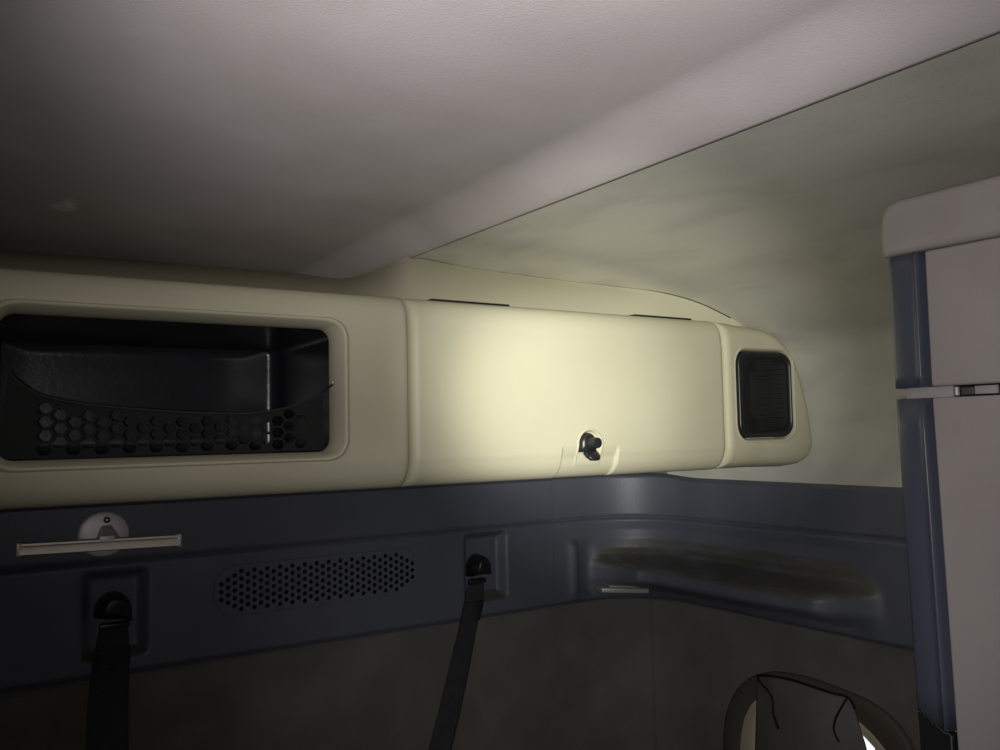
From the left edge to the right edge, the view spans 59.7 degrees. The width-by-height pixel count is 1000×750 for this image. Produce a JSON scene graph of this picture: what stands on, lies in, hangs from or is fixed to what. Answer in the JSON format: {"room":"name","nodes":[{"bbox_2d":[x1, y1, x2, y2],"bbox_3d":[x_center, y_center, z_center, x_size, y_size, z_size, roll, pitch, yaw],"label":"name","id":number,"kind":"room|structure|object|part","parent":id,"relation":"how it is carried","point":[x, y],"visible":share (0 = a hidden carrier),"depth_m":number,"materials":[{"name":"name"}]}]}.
{"room":"vehicle interior","nodes":[
{"label":"vehicle interior","id":0,"kind":"room"},
{"bbox_2d":[0,472,920,749],"bbox_3d":[0.044,0.706,0.569,2.323,1.163,2.393,1,-4,-33],"label":"wall","id":1,"kind":"structure","parent":0,"point":[617,674],"depth_m":1.86,"materials":[{"name":"grey fabric"}]},
{"bbox_2d":[15,511,181,556],"bbox_3d":[-0.681,0.274,1.483,0.255,0.078,0.064,1,-4,-33],"label":"lamp","id":2,"kind":"object","parent":1,"relation":"attached to","point":[102,533],"visible":1,"depth_m":1.49,"materials":[{"name":"white plastic"}]},
{"bbox_2d":[86,591,131,749],"bbox_3d":[-0.631,0.516,1.407,0.064,0.288,0.279,0,-4,-23],"label":"strap","id":3,"kind":"object","parent":1,"relation":"attached to","point":[107,710],"visible":1,"depth_m":1.44,"materials":[{"name":"black fabric"}]},
{"bbox_2d":[0,478,554,694],"bbox_3d":[-0.732,0.373,1.496,2.028,0.305,0.032,1,-4,-33],"label":"trim","id":4,"kind":"structure","parent":1,"relation":"attached to","point":[49,631],"depth_m":1.65,"materials":[{"name":"blue plastic"}]},
{"bbox_2d":[213,548,418,615],"bbox_3d":[-0.349,0.406,1.722,0.429,0.095,0.004,1,-4,-33],"label":"air vent","id":5,"kind":"object","parent":1,"relation":"attached to","point":[251,588],"visible":1,"depth_m":1.71,"materials":[{"name":"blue plastic"}]},
{"bbox_2d":[429,554,490,749],"bbox_3d":[-0.084,0.582,1.739,0.061,0.390,0.435,-2,-4,12],"label":"strap","id":6,"kind":"object","parent":1,"relation":"attached to","point":[449,709],"visible":1,"depth_m":1.78,"materials":[{"name":"black fabric"}]},
{"bbox_2d":[595,583,648,592],"bbox_3d":[0.291,0.509,2.079,0.118,0.022,0.050,0,-4,-13],"label":"metal strip","id":7,"kind":"object","parent":1,"relation":"attached to","point":[606,588],"visible":0.79,"depth_m":2.06,"materials":[{"name":"grey metal"}]},
{"bbox_2d":[550,473,913,651],"bbox_3d":[0.788,0.330,1.294,0.290,0.305,2.039,1,-4,-33],"label":"trim","id":8,"kind":"structure","parent":1,"relation":"attached to","point":[826,558],"depth_m":1.87,"materials":[{"name":"blue plastic"}]},
{"bbox_2d":[723,671,914,749],"bbox_3d":[0.633,0.905,1.767,0.015,0.574,0.461,1,-4,-33],"label":"window","id":9,"kind":"structure","parent":1,"relation":"in","point":[880,730],"depth_m":1.76,"materials":[{"name":"grey plastic"}]},
{"bbox_2d":[755,674,866,749],"bbox_3d":[0.614,0.823,1.747,0.042,0.419,0.312,1,-4,-33],"label":"curtain","id":10,"kind":"object","parent":9,"relation":"attached to","point":[792,714],"depth_m":1.74,"materials":[{"name":"grey fabric"}]},
{"bbox_3d":[0.640,0.904,1.761,0.001,0.457,0.284,1,-4,-33],"label":"pane","id":11,"kind":"part","parent":9,"relation":"part of","materials":[{"name":"white"}]},
{"bbox_2d":[0,0,999,278],"bbox_3d":[-0.347,-0.283,0.441,1.491,0.036,2.480,1,-4,-33],"label":"ceiling","id":12,"kind":"structure","parent":0,"point":[340,139],"depth_m":0.87,"materials":[{"name":"fabric"}]},
{"bbox_2d":[360,34,999,486],"bbox_3d":[0.642,-0.018,1.016,0.827,0.464,2.390,1,-4,-33],"label":"wall","id":13,"kind":"structure","parent":0,"point":[773,227],"depth_m":1.31,"materials":[{"name":"fabric"}]},
{"bbox_2d":[0,249,743,326],"bbox_3d":[-0.261,-0.158,1.596,1.559,0.150,0.587,1,-4,-33],"label":"trim","id":14,"kind":"structure","parent":13,"relation":"attached to","point":[415,278],"depth_m":1.52,"materials":[{"name":"beige plastic"}]},
{"bbox_2d":[0,268,408,509],"bbox_3d":[-0.540,0.032,1.290,0.681,0.286,0.452,1,-4,-33],"label":"compartment","id":15,"kind":"object","parent":14,"relation":"attached to","point":[92,339],"visible":0.91,"depth_m":1.25,"materials":[{"name":"beige plastic"}]},
{"bbox_2d":[0,314,328,460],"bbox_3d":[-0.484,0.026,1.239,0.420,0.178,0.233,1,-4,-33],"label":"tub","id":16,"kind":"object","parent":15,"relation":"in","point":[148,363],"depth_m":1.32,"materials":[{"name":"black plastic"}]},
{"bbox_2d":[0,371,333,458],"bbox_3d":[-0.415,0.051,1.133,0.411,0.106,0.054,1,-4,-33],"label":"net","id":17,"kind":"object","parent":15,"relation":"in","point":[19,428],"visible":1,"depth_m":1.12,"materials":[{"name":"grey"}]},
{"bbox_3d":[-0.413,0.025,1.138,0.402,0.054,0.051,1,-4,-33],"label":"elastic cord","id":18,"kind":"part","parent":17,"relation":"part of","materials":[{"name":"black fabric"}]},
{"bbox_2d":[399,299,724,486],"bbox_3d":[0.035,0.043,1.652,0.669,0.288,0.475,1,-4,-33],"label":"locker","id":19,"kind":"object","parent":13,"relation":"attached to","point":[497,392],"visible":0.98,"depth_m":1.44,"materials":[{"name":"beige plastic"}]},
{"bbox_3d":[0.155,0.114,1.458,0.020,0.020,0.029,1,-4,-33],"label":"knob","id":20,"kind":"part","parent":19,"relation":"part of","materials":[{"name":"black plastic"}]},
{"bbox_2d":[714,323,811,468],"bbox_3d":[0.461,0.048,1.828,0.230,0.288,0.288,1,-4,-33],"label":"pod","id":21,"kind":"object","parent":13,"relation":"attached to","point":[763,396],"visible":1,"depth_m":1.71,"materials":[{"name":"beige plastic"}]},
{"label":"floor","id":22,"kind":"structure","parent":0,"visible":0},
{"bbox_2d":[881,175,999,749],"bbox_3d":[0.842,0.526,0.635,0.336,1.500,0.951,1,-4,-33],"label":"cabinet","id":23,"kind":"object","parent":22,"relation":"on","point":[941,247],"visible":1,"depth_m":0.92,"materials":[{"name":"grey plastic"}]},
{"bbox_3d":[0.469,0.019,0.946,0.010,0.012,0.052,1,-4,-33],"label":"gap rail","id":24,"kind":"part","parent":23,"relation":"part of","materials":[{"name":"grey laminate"}]},
{"bbox_3d":[0.708,-0.089,0.578,0.014,0.148,0.878,1,-4,-33],"label":"door","id":25,"kind":"part","parent":23,"relation":"part of","materials":[{"name":"grey plastic"}]},
{"bbox_3d":[0.726,0.508,0.530,0.014,1.028,0.901,1,-4,-33],"label":"door","id":26,"kind":"part","parent":23,"relation":"part of","materials":[{"name":"grey plastic"}]},
{"bbox_3d":[0.492,0.017,0.913,0.008,0.008,0.014,1,-4,-33],"label":"latch plate","id":27,"kind":"part","parent":23,"relation":"part of","materials":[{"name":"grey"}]},
{"bbox_3d":[0.515,0.014,0.881,0.006,0.012,0.108,1,-4,-33],"label":"latch frame","id":28,"kind":"part","parent":23,"relation":"part of","materials":[{"name":"black"}]},
{"bbox_3d":[0.503,0.015,0.896,0.010,0.008,0.023,1,-4,-33],"label":"latch plate","id":29,"kind":"part","parent":23,"relation":"part of","materials":[{"name":"grey laminate"}]}
]}

